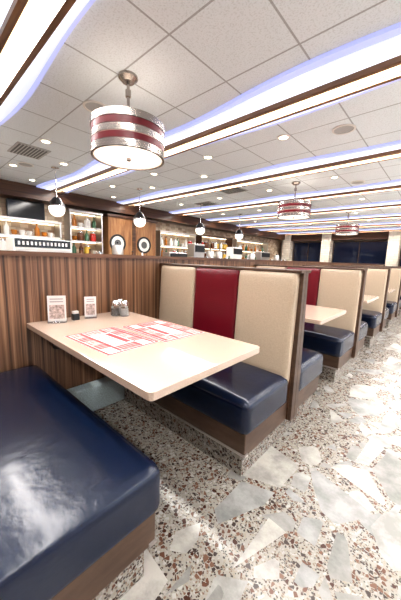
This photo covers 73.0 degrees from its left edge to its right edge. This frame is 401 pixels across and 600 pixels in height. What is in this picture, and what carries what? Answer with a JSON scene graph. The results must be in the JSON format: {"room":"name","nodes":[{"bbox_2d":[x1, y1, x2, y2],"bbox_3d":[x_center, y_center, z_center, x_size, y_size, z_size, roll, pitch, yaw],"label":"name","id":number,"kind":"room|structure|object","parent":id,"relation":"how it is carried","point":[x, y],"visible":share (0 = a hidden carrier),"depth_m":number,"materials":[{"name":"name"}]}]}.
{"room":"restaurant","nodes":[
{"label":"restaurant","id":0,"kind":"room"},
{"bbox_2d":[0,197,280,259],"bbox_3d":[-1.771,-1.450,8.519,0.150,2.610,18.400,9,12,41],"label":"wall","id":1,"kind":"structure","parent":0,"point":[274,246],"depth_m":8.93,"materials":[{"name":"beige stone"}]},
{"bbox_2d":[5,198,44,220],"bbox_3d":[-3.816,-1.965,5.917,0.122,0.380,0.720,9,12,41],"label":"television","id":2,"kind":"object","parent":1,"relation":"attached to","point":[18,208],"visible":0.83,"depth_m":5.85,"materials":[{"name":"black metal"}]},
{"bbox_2d":[102,213,157,255],"bbox_3d":[-2.004,-1.657,7.802,0.400,1.370,1.630,9,12,41],"label":"double door","id":3,"kind":"structure","parent":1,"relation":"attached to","point":[113,224],"depth_m":7.54,"materials":[{"name":"brown wood"}]},
{"bbox_2d":[110,234,125,249],"bbox_3d":[-2.233,-1.532,7.326,0.020,0.480,0.480,9,12,41],"label":"wall plaque","id":4,"kind":"object","parent":3,"relation":"attached to","point":[114,239],"visible":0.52,"depth_m":7.30,"materials":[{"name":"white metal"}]},
{"bbox_2d":[137,237,150,252],"bbox_3d":[-1.655,-1.609,7.958,0.020,0.480,0.480,9,12,41],"label":"wall plaque","id":5,"kind":"object","parent":3,"relation":"attached to","point":[143,244],"visible":0.99,"depth_m":7.95,"materials":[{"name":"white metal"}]},
{"bbox_2d":[0,179,284,240],"bbox_3d":[-1.514,-2.570,8.146,0.450,0.270,18.400,9,12,41],"label":"trim","id":6,"kind":"structure","parent":1,"relation":"attached to","point":[8,189],"depth_m":6.94,"materials":[{"name":"brown wood"}]},
{"bbox_2d":[0,255,383,388],"bbox_3d":[2.626,-0.213,6.009,0.120,1.185,14.800,9,12,41],"label":"wall partition","id":7,"kind":"structure","parent":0,"point":[26,282],"depth_m":1.95,"materials":[{"name":"brown wood"}]},
{"bbox_2d":[66,377,123,410],"bbox_3d":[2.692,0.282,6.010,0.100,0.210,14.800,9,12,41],"label":"table base","id":8,"kind":"object","parent":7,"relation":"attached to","point":[100,393],"depth_m":2.13,"materials":[{"name":"grey metal"}]},
{"bbox_2d":[27,311,259,400],"bbox_3d":[-0.412,0.303,1.625,1.315,0.210,0.730,9,12,41],"label":"table","id":9,"kind":"object","parent":7,"relation":"attached to","point":[154,371],"visible":0.81,"depth_m":1.27,"materials":[{"name":"beige laminate"}]},
{"bbox_2d":[47,296,66,323],"bbox_3d":[-0.959,0.061,1.810,0.110,0.180,0.060,-1,9,-19],"label":"sign holder","id":10,"kind":"object","parent":9,"relation":"on","point":[56,305],"visible":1,"depth_m":1.80,"materials":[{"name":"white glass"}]},
{"bbox_2d":[49,305,64,318],"bbox_3d":[-0.958,0.079,1.809,0.090,0.094,0.002,-1,9,-19],"label":"picture","id":11,"kind":"object","parent":10,"relation":"on","point":[55,311],"depth_m":1.81},
{"bbox_2d":[71,310,79,319],"bbox_3d":[-0.880,0.108,1.907,0.040,0.062,0.044,9,12,41],"label":"caddy","id":12,"kind":"object","parent":9,"relation":"on","point":[75,315],"visible":1,"depth_m":1.89,"materials":[{"name":"black metal"}]},
{"bbox_2d":[84,296,96,318],"bbox_3d":[-0.805,0.052,1.981,0.080,0.155,0.060,-2,9,-22],"label":"sign holder","id":13,"kind":"object","parent":9,"relation":"on","point":[89,302],"visible":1,"depth_m":1.98,"materials":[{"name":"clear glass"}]},
{"bbox_2d":[86,304,94,314],"bbox_3d":[-0.804,0.068,1.979,0.060,0.081,0.002,-2,9,-22],"label":"picture","id":14,"kind":"object","parent":13,"relation":"on","point":[90,308],"depth_m":1.98},
{"bbox_2d":[64,327,159,355],"bbox_3d":[-0.489,0.213,1.488,0.440,0.002,0.310,9,11,39],"label":"placemat","id":15,"kind":"object","parent":9,"relation":"on","point":[109,341],"visible":1,"depth_m":1.46,"materials":[{"name":"white"}]},
{"bbox_2d":[111,300,119,315],"bbox_3d":[-0.654,0.058,2.076,0.066,0.124,0.066,9,12,41],"label":"shaker","id":16,"kind":"object","parent":9,"relation":"on","point":[114,303],"visible":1,"depth_m":2.05,"materials":[{"name":"clear glass"}]},
{"bbox_2d":[120,300,128,316],"bbox_3d":[-0.584,0.060,2.079,0.066,0.124,0.066,9,12,41],"label":"shaker","id":17,"kind":"object","parent":9,"relation":"on","point":[124,311],"visible":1,"depth_m":2.06,"materials":[{"name":"white"}]},
{"bbox_2d":[123,320,203,342],"bbox_3d":[-0.242,0.187,1.714,0.440,0.002,0.310,10,12,43],"label":"placemat","id":18,"kind":"object","parent":9,"relation":"on","point":[163,331],"visible":1,"depth_m":1.69,"materials":[{"name":"white paper"}]},
{"bbox_2d":[0,250,384,264],"bbox_3d":[2.644,-0.814,5.919,0.160,0.030,14.800,9,12,41],"label":"trim","id":19,"kind":"structure","parent":7,"relation":"attached to","point":[2,252],"depth_m":2.26,"materials":[{"name":"brown wood"}]},
{"bbox_2d":[305,304,345,324],"bbox_3d":[0.704,0.153,2.845,1.315,0.210,0.730,9,12,41],"label":"table","id":20,"kind":"object","parent":7,"relation":"attached to","point":[319,315],"visible":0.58,"depth_m":2.42,"materials":[{"name":"beige laminate"}]},
{"bbox_2d":[363,295,378,302],"bbox_3d":[1.834,0.001,4.079,1.315,0.210,0.730,9,12,41],"label":"table","id":21,"kind":"object","parent":7,"relation":"attached to","point":[367,298],"visible":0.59,"depth_m":3.62,"materials":[{"name":"beige laminate"}]},
{"bbox_2d":[0,0,400,232],"bbox_3d":[2.597,-2.070,4.446,11.950,0.100,18.800,9,12,41],"label":"ceiling","id":22,"kind":"structure","parent":0,"point":[189,59],"depth_m":2.37,"materials":[{"name":"tile"}]},
{"bbox_2d":[0,0,12,27],"bbox_3d":[-0.419,-1.553,0.868,11.050,0.036,0.112,9,12,41],"label":"trim","id":23,"kind":"structure","parent":22,"relation":"attached to","point":[5,5],"depth_m":1.54,"materials":[{"name":"grey"}]},
{"bbox_2d":[0,0,28,53],"bbox_3d":[-0.369,-1.540,0.926,11.050,0.075,0.038,9,12,41],"label":"trim","id":24,"kind":"structure","parent":22,"relation":"attached to","point":[17,7],"depth_m":1.58,"materials":[{"name":"brown wood"}]},
{"bbox_2d":[17,162,33,166],"bbox_3d":[-2.795,-2.164,4.332,0.230,0.010,0.230,9,12,41],"label":"ceiling speaker","id":25,"kind":"object","parent":22,"relation":"attached to","point":[25,164],"visible":1,"depth_m":4.33,"materials":[{"name":"grey"}]},
{"bbox_2d":[7,141,50,159],"bbox_3d":[-2.378,-2.062,3.759,0.500,0.014,0.400,9,12,41],"label":"ceiling vent","id":26,"kind":"object","parent":22,"relation":"in","point":[20,148],"visible":1,"depth_m":3.73,"materials":[{"name":"grey metal"}]},
{"bbox_2d":[0,0,60,92],"bbox_3d":[-0.312,-1.563,0.985,11.050,0.045,0.130,9,12,41],"label":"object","id":27,"kind":"structure","parent":22,"relation":"attached to","point":[36,13],"depth_m":1.71,"materials":[{"name":"white"}]},
{"bbox_2d":[0,0,76,105],"bbox_3d":[-0.256,-1.555,1.049,11.050,0.075,0.038,9,12,41],"label":"trim","id":28,"kind":"structure","parent":22,"relation":"attached to","point":[64,6],"depth_m":1.75,"materials":[{"name":"brown wood"}]},
{"bbox_2d":[0,0,80,113],"bbox_3d":[-0.221,-1.579,1.084,11.050,0.036,0.066,9,12,41],"label":"trim","id":29,"kind":"structure","parent":22,"relation":"attached to","point":[18,86],"depth_m":2.01,"materials":[{"name":"grey"}]},
{"bbox_2d":[0,0,88,121],"bbox_3d":[-0.189,-1.586,1.119,11.050,0.031,0.084,9,12,41],"label":"trim","id":30,"kind":"structure","parent":22,"relation":"attached to","point":[22,92],"depth_m":1.97,"materials":[{"name":"grey"}]},
{"bbox_2d":[0,0,95,125],"bbox_3d":[-0.164,-1.592,1.146,11.050,0.026,0.095,9,12,41],"label":"trim","id":31,"kind":"structure","parent":22,"relation":"attached to","point":[39,78],"depth_m":2.00,"materials":[{"name":"blue"}]},
{"bbox_2d":[48,166,65,216],"bbox_3d":[-2.387,-1.782,4.482,0.272,0.785,0.272,9,12,41],"label":"globe pendant lamp","id":32,"kind":"object","parent":22,"relation":"hanging from","point":[56,207],"visible":1,"depth_m":4.44,"materials":[{"name":"white glass"}]},
{"bbox_2d":[83,100,105,111],"bbox_3d":[-1.006,-1.846,2.598,0.230,0.010,0.230,9,12,41],"label":"ceiling speaker","id":33,"kind":"object","parent":22,"relation":"attached to","point":[89,105],"visible":0.66,"depth_m":2.56,"materials":[{"name":"white"}]},
{"bbox_2d":[85,102,103,110],"bbox_3d":[-1.006,-1.849,2.598,0.192,0.005,0.192,9,12,41],"label":"grille","id":34,"kind":"object","parent":33,"relation":"attached to","point":[89,106],"depth_m":2.57,"materials":[{"name":"grey"}]},
{"bbox_2d":[90,70,164,170],"bbox_3d":[-0.583,-1.456,2.191,0.583,0.633,0.583,-5,11,-39],"label":"pendant lamp","id":35,"kind":"object","parent":22,"relation":"hanging from","point":[127,137],"visible":1,"depth_m":2.02,"materials":[{"name":"silver metal"}]},
{"bbox_2d":[94,146,160,168],"bbox_3d":[-0.592,-1.161,2.236,0.528,0.036,0.528,9,12,41],"label":"diffuser","id":36,"kind":"object","parent":35,"relation":"attached to","point":[121,157],"depth_m":2.22,"materials":[{"name":"white plastic"}]},
{"bbox_2d":[133,188,145,226],"bbox_3d":[-1.277,-1.931,5.695,0.272,0.785,0.272,9,12,41],"label":"globe pendant lamp","id":37,"kind":"object","parent":22,"relation":"hanging from","point":[139,219],"visible":1,"depth_m":5.65,"materials":[{"name":"white glass"}]},
{"bbox_2d":[195,204,204,234],"bbox_3d":[0.000,-2.102,7.091,0.272,0.785,0.272,9,12,41],"label":"globe pendant lamp","id":38,"kind":"object","parent":22,"relation":"hanging from","point":[200,229],"visible":0.98,"depth_m":7.04,"materials":[{"name":"white glass"}]},
{"bbox_2d":[194,201,217,205],"bbox_3d":[0.156,-2.470,6.971,0.500,0.014,0.400,9,12,41],"label":"ceiling vent","id":39,"kind":"object","parent":22,"relation":"in","point":[208,203],"visible":0.98,"depth_m":6.90,"materials":[{"name":"grey metal"}]},
{"bbox_2d":[36,22,400,187],"bbox_3d":[0.690,-1.707,2.079,11.050,0.026,0.147,9,12,41],"label":"trim","id":40,"kind":"structure","parent":22,"relation":"attached to","point":[394,30],"depth_m":2.01,"materials":[{"name":"blue"}]},
{"bbox_2d":[41,34,400,188],"bbox_3d":[0.735,-1.710,2.128,11.050,0.031,0.135,9,12,41],"label":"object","id":41,"kind":"structure","parent":22,"relation":"attached to","point":[394,41],"depth_m":2.09,"materials":[{"name":"grey"}]},
{"bbox_2d":[46,44,400,189],"bbox_3d":[0.791,-1.715,2.190,11.050,0.036,0.112,9,12,41],"label":"trim","id":42,"kind":"structure","parent":22,"relation":"attached to","point":[395,51],"depth_m":2.19,"materials":[{"name":"grey"}]},
{"bbox_2d":[51,55,400,192],"bbox_3d":[0.841,-1.703,2.248,11.050,0.075,0.038,9,12,41],"label":"trim","id":43,"kind":"structure","parent":22,"relation":"attached to","point":[395,61],"depth_m":2.33,"materials":[{"name":"brown wood"}]},
{"bbox_2d":[65,83,386,192],"bbox_3d":[1.021,-1.749,2.441,11.050,0.031,0.084,9,12,41],"label":"trim","id":44,"kind":"structure","parent":22,"relation":"attached to","point":[306,111],"depth_m":2.62,"materials":[{"name":"grey"}]},
{"bbox_2d":[57,65,400,191],"bbox_3d":[0.898,-1.725,2.308,11.050,0.045,0.130,9,12,41],"label":"trim","id":45,"kind":"structure","parent":22,"relation":"attached to","point":[395,69],"depth_m":2.46,"materials":[{"name":"white"}]},
{"bbox_2d":[59,71,400,193],"bbox_3d":[0.954,-1.718,2.372,11.050,0.075,0.038,9,12,41],"label":"trim","id":46,"kind":"structure","parent":22,"relation":"attached to","point":[397,75],"depth_m":2.52,"materials":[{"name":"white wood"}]},
{"bbox_2d":[67,78,400,192],"bbox_3d":[1.046,-1.755,2.468,11.050,0.026,0.095,9,12,41],"label":"trim","id":47,"kind":"structure","parent":22,"relation":"attached to","point":[400,78],"depth_m":2.61,"materials":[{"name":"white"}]},
{"bbox_2d":[220,187,247,193],"bbox_3d":[0.651,-2.236,5.526,0.500,0.014,0.400,9,12,41],"label":"ceiling vent","id":48,"kind":"object","parent":22,"relation":"in","point":[239,189],"visible":0.71,"depth_m":5.52,"materials":[{"name":"grey metal"}]},
{"bbox_2d":[235,214,242,239],"bbox_3d":[1.210,-2.265,8.413,0.272,0.785,0.272,9,12,41],"label":"globe pendant lamp","id":49,"kind":"object","parent":22,"relation":"hanging from","point":[239,234],"visible":0.99,"depth_m":8.37,"materials":[{"name":"white glass"}]},
{"bbox_2d":[116,140,400,202],"bbox_3d":[1.900,-1.869,3.401,11.050,0.026,0.147,9,12,41],"label":"trim","id":50,"kind":"structure","parent":22,"relation":"attached to","point":[399,141],"depth_m":3.95,"materials":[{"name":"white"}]},
{"bbox_2d":[120,144,400,203],"bbox_3d":[1.945,-1.873,3.451,11.050,0.031,0.135,9,12,41],"label":"trim","id":51,"kind":"structure","parent":22,"relation":"attached to","point":[398,145],"depth_m":4.02,"materials":[{"name":"grey"}]},
{"bbox_2d":[122,146,400,203],"bbox_3d":[2.001,-1.878,3.513,11.050,0.036,0.112,9,12,41],"label":"trim","id":52,"kind":"structure","parent":22,"relation":"attached to","point":[395,148],"depth_m":4.13,"materials":[{"name":"grey"}]},
{"bbox_2d":[124,149,400,205],"bbox_3d":[2.051,-1.865,3.571,11.050,0.075,0.038,9,12,41],"label":"trim","id":53,"kind":"structure","parent":22,"relation":"attached to","point":[398,151],"depth_m":4.18,"materials":[{"name":"brown wood"}]},
{"bbox_2d":[128,153,400,205],"bbox_3d":[2.108,-1.888,3.630,11.050,0.045,0.130,9,12,41],"label":"trim","id":54,"kind":"structure","parent":22,"relation":"attached to","point":[400,153],"depth_m":4.29,"materials":[{"name":"white"}]},
{"bbox_2d":[129,154,400,206],"bbox_3d":[2.164,-1.881,3.694,11.050,0.075,0.038,9,12,41],"label":"trim","id":55,"kind":"structure","parent":22,"relation":"attached to","point":[394,156],"depth_m":4.34,"materials":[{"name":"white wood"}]},
{"bbox_2d":[277,134,289,139],"bbox_3d":[0.952,-1.862,3.106,0.150,0.010,0.150,9,12,41],"label":"recessed light","id":56,"kind":"object","parent":22,"relation":"in","point":[282,136],"visible":1,"depth_m":3.10,"materials":[{"name":"white"}]},
{"bbox_2d":[169,179,400,212],"bbox_3d":[3.110,-2.032,4.724,11.050,0.026,0.147,9,12,41],"label":"trim","id":57,"kind":"structure","parent":22,"relation":"attached to","point":[398,180],"depth_m":5.61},
{"bbox_2d":[172,182,400,213],"bbox_3d":[3.211,-2.041,4.835,11.050,0.036,0.112,9,12,41],"label":"trim","id":58,"kind":"structure","parent":22,"relation":"attached to","point":[398,183],"depth_m":5.84,"materials":[{"name":"grey"}]},
{"bbox_2d":[174,185,400,214],"bbox_3d":[3.261,-2.028,4.893,11.050,0.075,0.038,9,12,41],"label":"trim","id":59,"kind":"structure","parent":22,"relation":"attached to","point":[395,186],"depth_m":5.74,"materials":[{"name":"brown wood"}]},
{"bbox_2d":[178,188,400,215],"bbox_3d":[3.374,-2.043,5.017,11.050,0.075,0.038,9,12,41],"label":"trim","id":60,"kind":"structure","parent":22,"relation":"attached to","point":[394,189],"depth_m":5.77,"materials":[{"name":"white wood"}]},
{"bbox_2d":[277,181,311,219],"bbox_3d":[1.700,-1.794,4.893,0.583,0.633,0.583,-5,11,-39],"label":"pendant lamp","id":61,"kind":"object","parent":22,"relation":"hanging from","point":[294,209],"visible":1,"depth_m":4.71,"materials":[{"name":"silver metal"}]},
{"bbox_2d":[278,215,307,218],"bbox_3d":[1.691,-1.499,4.937,0.528,0.036,0.528,9,12,41],"label":"diffuser","id":62,"kind":"object","parent":61,"relation":"attached to","point":[279,216],"depth_m":4.91,"materials":[{"name":"white plastic"}]},
{"bbox_2d":[206,200,400,219],"bbox_3d":[4.320,-2.195,6.047,11.050,0.026,0.147,9,12,41],"label":"trim","id":63,"kind":"structure","parent":22,"relation":"attached to","point":[393,200],"depth_m":6.94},
{"bbox_2d":[208,202,400,220],"bbox_3d":[4.421,-2.203,6.158,11.050,0.036,0.112,9,12,41],"label":"trim","id":64,"kind":"structure","parent":22,"relation":"attached to","point":[392,203],"depth_m":7.02,"materials":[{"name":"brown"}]},
{"bbox_2d":[211,204,400,221],"bbox_3d":[4.471,-2.191,6.216,11.050,0.075,0.038,9,12,41],"label":"trim","id":65,"kind":"structure","parent":22,"relation":"attached to","point":[393,204],"depth_m":7.10,"materials":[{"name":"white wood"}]},
{"bbox_2d":[214,206,400,222],"bbox_3d":[4.584,-2.206,6.340,11.050,0.075,0.038,9,12,41],"label":"trim","id":66,"kind":"structure","parent":22,"relation":"attached to","point":[393,206],"depth_m":7.23,"materials":[{"name":"brown wood"}]},
{"bbox_2d":[236,213,400,225],"bbox_3d":[5.530,-2.357,7.369,11.050,0.026,0.147,9,12,41],"label":"trim","id":67,"kind":"structure","parent":22,"relation":"attached to","point":[395,213],"depth_m":8.68,"materials":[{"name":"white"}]},
{"bbox_2d":[240,216,400,226],"bbox_3d":[5.681,-2.353,7.539,11.050,0.075,0.038,9,12,41],"label":"trim","id":68,"kind":"structure","parent":22,"relation":"attached to","point":[386,216],"depth_m":8.88,"materials":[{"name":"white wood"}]},
{"bbox_2d":[241,217,400,227],"bbox_3d":[5.794,-2.369,7.662,11.050,0.075,0.038,9,12,41],"label":"trim","id":69,"kind":"structure","parent":22,"relation":"attached to","point":[395,217],"depth_m":9.06,"materials":[{"name":"brown wood"}]},
{"bbox_2d":[242,214,400,225],"bbox_3d":[5.575,-2.361,7.419,11.050,0.031,0.135,9,12,41],"label":"trim","id":70,"kind":"structure","parent":22,"relation":"attached to","point":[399,214],"depth_m":8.69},
{"bbox_2d":[247,215,400,225],"bbox_3d":[5.631,-2.366,7.481,11.050,0.036,0.112,9,12,41],"label":"trim","id":71,"kind":"structure","parent":22,"relation":"attached to","point":[392,215],"depth_m":8.64,"materials":[{"name":"grey"}]},
{"bbox_2d":[258,222,400,229],"bbox_3d":[6.740,-2.520,8.692,11.050,0.026,0.147,9,12,41],"label":"trim","id":72,"kind":"structure","parent":22,"relation":"attached to","point":[386,222],"depth_m":10.50,"materials":[{"name":"blue"}]},
{"bbox_2d":[261,223,400,231],"bbox_3d":[6.891,-2.516,8.861,11.050,0.075,0.038,9,12,41],"label":"trim","id":73,"kind":"structure","parent":22,"relation":"attached to","point":[400,223],"depth_m":10.65,"materials":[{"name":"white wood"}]},
{"bbox_2d":[265,225,398,231],"bbox_3d":[7.004,-2.531,8.985,11.050,0.075,0.038,9,12,41],"label":"trim","id":74,"kind":"structure","parent":22,"relation":"attached to","point":[387,225],"depth_m":10.72,"materials":[{"name":"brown wood"}]},
{"bbox_2d":[277,227,400,233],"bbox_3d":[7.950,-2.682,10.014,11.050,0.026,0.147,9,12,41],"label":"trim","id":75,"kind":"structure","parent":22,"relation":"attached to","point":[400,227],"depth_m":11.85,"materials":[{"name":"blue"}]},
{"bbox_2d":[279,229,400,234],"bbox_3d":[8.101,-2.679,10.184,11.050,0.075,0.038,9,12,41],"label":"trim","id":76,"kind":"structure","parent":22,"relation":"attached to","point":[395,229],"depth_m":12.14,"materials":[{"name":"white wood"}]},
{"bbox_2d":[332,124,355,134],"bbox_3d":[1.522,-1.810,2.876,0.230,0.010,0.230,9,12,41],"label":"ceiling speaker","id":77,"kind":"object","parent":22,"relation":"attached to","point":[342,129],"visible":1,"depth_m":2.87,"materials":[{"name":"grey"}]},
{"bbox_2d":[334,126,353,133],"bbox_3d":[1.522,-1.812,2.876,0.192,0.005,0.192,9,12,41],"label":"grille","id":78,"kind":"object","parent":77,"relation":"attached to","point":[338,129],"depth_m":2.88,"materials":[{"name":"grey"}]},
{"bbox_2d":[335,211,359,234],"bbox_3d":[4.053,-2.110,7.464,0.583,0.633,0.583,3,9,5],"label":"pendant lamp","id":79,"kind":"object","parent":22,"relation":"hanging from","point":[341,229],"visible":1,"depth_m":7.27,"materials":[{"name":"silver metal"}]},
{"bbox_2d":[93,315,400,599],"bbox_3d":[2.514,0.609,4.851,11.950,0.100,18.800,9,12,41],"label":"floor","id":80,"kind":"structure","parent":0,"point":[317,516],"depth_m":1.34,"materials":[{"name":"stone"}]},
{"bbox_2d":[0,365,159,599],"bbox_3d":[-0.845,0.434,1.138,1.343,1.150,0.693,9,12,41],"label":"bench","id":81,"kind":"object","parent":80,"relation":"on","point":[79,502],"visible":1,"depth_m":0.88,"materials":[{"name":"blue leather"}]},
{"bbox_2d":[124,263,306,475],"bbox_3d":[-0.047,0.327,2.011,1.343,1.150,0.583,9,12,41],"label":"bench","id":82,"kind":"object","parent":80,"relation":"on","point":[234,414],"visible":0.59,"depth_m":1.76,"materials":[{"name":"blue leather"}]},
{"bbox_2d":[171,263,322,433],"bbox_3d":[0.348,0.274,2.442,1.343,1.150,0.583,9,12,41],"label":"bench","id":83,"kind":"object","parent":80,"relation":"on","point":[310,363],"visible":0.2,"depth_m":2.03,"materials":[{"name":"leather"}]},
{"bbox_2d":[254,264,365,381],"bbox_3d":[1.083,0.175,3.245,1.343,1.150,0.583,9,12,41],"label":"bench","id":84,"kind":"object","parent":80,"relation":"on","point":[336,339],"visible":0.44,"depth_m":2.97,"materials":[{"name":"beige leather"}]},
{"bbox_2d":[261,264,367,367],"bbox_3d":[1.477,0.122,3.676,1.343,1.150,0.583,9,12,41],"label":"bench","id":85,"kind":"object","parent":80,"relation":"on","point":[363,327],"visible":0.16,"depth_m":3.27,"materials":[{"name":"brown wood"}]},
{"bbox_2d":[302,265,390,346],"bbox_3d":[2.212,0.023,4.479,1.343,1.150,0.583,9,12,41],"label":"bench","id":86,"kind":"object","parent":80,"relation":"on","point":[377,279],"visible":0.22,"depth_m":4.20,"materials":[{"name":"beige leather"}]},
{"bbox_2d":[319,265,390,339],"bbox_3d":[2.607,-0.030,4.911,1.343,1.150,0.583,9,12,41],"label":"bench","id":87,"kind":"object","parent":80,"relation":"on","point":[386,314],"visible":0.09,"depth_m":4.50,"materials":[{"name":"leather"}]},
{"bbox_2d":[331,265,400,327],"bbox_3d":[3.341,-0.129,5.714,1.343,1.150,0.583,9,12,41],"label":"bench","id":88,"kind":"object","parent":80,"relation":"on","point":[393,298],"visible":0.23,"depth_m":5.43,"materials":[{"name":"beige leather"}]},
{"bbox_3d":[-0.498,-0.695,9.441,0.600,0.920,12.770,9,12,41],"label":"countertop","id":89,"kind":"structure","parent":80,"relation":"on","visible":0},
{"bbox_2d":[0,216,61,239],"bbox_3d":[-3.839,-1.234,5.864,0.350,1.010,1.500,9,12,41],"label":"shelf unit","id":90,"kind":"object","parent":89,"relation":"on","point":[57,225],"visible":0.7,"depth_m":5.97,"materials":[{"name":"white wood"}]},
{"bbox_2d":[0,237,6,249],"bbox_3d":[-4.067,-1.151,5.556,0.152,0.255,0.154,-4,10,-35],"label":"storage jar","id":91,"kind":"object","parent":90,"relation":"on","point":[2,241],"visible":0.84,"depth_m":5.51,"materials":[{"name":"white ceramic"}]},
{"bbox_2d":[3,220,9,233],"bbox_3d":[-3.998,-1.500,5.581,0.101,0.280,0.101,8,10,34],"label":"bottle","id":92,"kind":"object","parent":90,"relation":"on","point":[5,227],"visible":0.88,"depth_m":5.55,"materials":[{"name":"white plastic"}]},
{"bbox_2d":[64,209,102,252],"bbox_3d":[-2.926,-1.519,6.832,0.350,1.340,0.840,9,12,41],"label":"shelf unit","id":93,"kind":"object","parent":89,"relation":"on","point":[98,230],"visible":0.73,"depth_m":6.73,"materials":[{"name":"white wood"}]},
{"bbox_2d":[77,230,83,240],"bbox_3d":[-2.982,-1.599,6.733,0.152,0.255,0.154,-7,12,-44],"label":"storage jar","id":94,"kind":"object","parent":93,"relation":"on","point":[80,236],"visible":0.93,"depth_m":6.68,"materials":[{"name":"brown glass"}]},
{"bbox_2d":[84,218,90,227],"bbox_3d":[-2.852,-1.944,6.828,0.154,0.255,0.152,6,9,23],"label":"storage jar","id":95,"kind":"object","parent":93,"relation":"on","point":[87,223],"visible":0.84,"depth_m":6.77,"materials":[{"name":"white ceramic"}]},
{"bbox_2d":[156,230,195,255],"bbox_3d":[-0.839,-1.691,9.133,0.350,1.120,1.620,9,12,41],"label":"shelf unit","id":96,"kind":"object","parent":89,"relation":"on","point":[192,237],"visible":0.44,"depth_m":8.66,"materials":[{"name":"white wood"}]},
{"bbox_2d":[196,234,232,253],"bbox_3d":[0.540,-1.896,10.636,0.350,1.160,1.920,9,12,41],"label":"shelf unit","id":97,"kind":"object","parent":89,"relation":"on","point":[228,241],"visible":0.49,"depth_m":10.47,"materials":[{"name":"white wood"}]},
{"bbox_2d":[232,239,267,252],"bbox_3d":[2.288,-2.131,12.547,0.350,1.160,2.720,9,12,41],"label":"shelf unit","id":98,"kind":"object","parent":89,"relation":"on","point":[234,241],"visible":0.36,"depth_m":12.38,"materials":[{"name":"white wood"}]},
{"bbox_3d":[0.570,-0.508,8.024,0.700,1.040,13.550,9,12,41],"label":"countertop","id":99,"kind":"structure","parent":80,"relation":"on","visible":0},
{"bbox_2d":[6,237,70,252],"bbox_3d":[-2.684,-0.812,4.547,0.414,0.400,0.860,9,12,41],"label":"display case","id":100,"kind":"object","parent":99,"relation":"on","point":[12,243],"visible":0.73,"depth_m":4.33,"materials":[{"name":"white"}]},
{"bbox_2d":[112,242,122,254],"bbox_3d":[-1.679,-0.950,5.502,0.239,0.450,0.239,1,9,-3],"label":"urn","id":101,"kind":"object","parent":99,"relation":"on","point":[117,249],"visible":0.5,"depth_m":5.41,"materials":[{"name":"silver metal"}]},
{"bbox_2d":[163,251,186,256],"bbox_3d":[-0.591,-1.028,6.675,0.360,0.320,0.600,9,12,41],"label":"appliance","id":102,"kind":"object","parent":99,"relation":"on","point":[172,254],"visible":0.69,"depth_m":6.51,"materials":[{"name":"silver metal"}]},
{"bbox_2d":[187,243,204,257],"bbox_3d":[-0.083,-1.220,7.207,0.360,0.570,0.400,9,12,41],"label":"appliance","id":103,"kind":"object","parent":99,"relation":"on","point":[194,250],"visible":0.76,"depth_m":7.10,"materials":[{"name":"silver metal"}]},
{"bbox_2d":[226,247,242,258],"bbox_3d":[1.093,-1.378,8.493,0.360,0.570,0.500,9,12,41],"label":"appliance","id":104,"kind":"object","parent":99,"relation":"on","point":[233,252],"visible":0.73,"depth_m":8.35,"materials":[{"name":"white"}]},
{"bbox_2d":[255,251,269,259],"bbox_3d":[2.268,-1.501,9.784,0.360,0.500,0.600,9,12,41],"label":"appliance","id":105,"kind":"object","parent":99,"relation":"on","point":[261,255],"visible":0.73,"depth_m":9.61,"materials":[{"name":"silver metal"}]},
{"bbox_2d":[281,235,293,260],"bbox_3d":[4.667,-2.176,14.638,0.400,2.610,0.480,9,12,41],"label":"wall column","id":106,"kind":"structure","parent":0,"point":[287,247],"depth_m":14.38,"materials":[{"name":"stone"}]},
{"bbox_2d":[320,233,332,261],"bbox_3d":[6.147,-1.930,13.315,0.400,2.610,0.480,9,12,41],"label":"wall column","id":107,"kind":"structure","parent":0,"point":[327,243],"depth_m":13.05,"materials":[{"name":"stone"}]},
{"bbox_2d":[280,240,400,263],"bbox_3d":[8.791,-1.568,11.464,11.550,2.610,0.150,9,12,41],"label":"wall","id":108,"kind":"structure","parent":0,"point":[349,240],"depth_m":13.69,"materials":[{"name":"beige paint"}]},
{"bbox_2d":[293,243,320,261],"bbox_3d":[5.604,-2.272,14.157,1.500,1.400,0.030,9,12,41],"label":"window","id":109,"kind":"structure","parent":108,"relation":"in","point":[301,250],"depth_m":14.13,"materials":[{"name":"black glass"}]},
{"bbox_2d":[291,231,388,241],"bbox_3d":[8.807,-2.642,10.943,11.100,0.330,0.400,9,12,41],"label":"trim","id":110,"kind":"structure","parent":108,"relation":"attached to","point":[384,235],"depth_m":12.52,"materials":[{"name":"brown wood"}]},
{"bbox_2d":[333,242,387,265],"bbox_3d":[7.343,-1.983,12.602,2.200,1.400,0.030,9,12,41],"label":"window","id":111,"kind":"structure","parent":108,"relation":"in","point":[344,252],"depth_m":12.49,"materials":[{"name":"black glass"}]},
{"bbox_2d":[385,231,400,265],"bbox_3d":[8.144,-1.598,11.528,0.400,2.610,0.480,9,12,41],"label":"wall column","id":112,"kind":"structure","parent":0,"point":[394,240],"depth_m":11.27,"materials":[{"name":"stone"}]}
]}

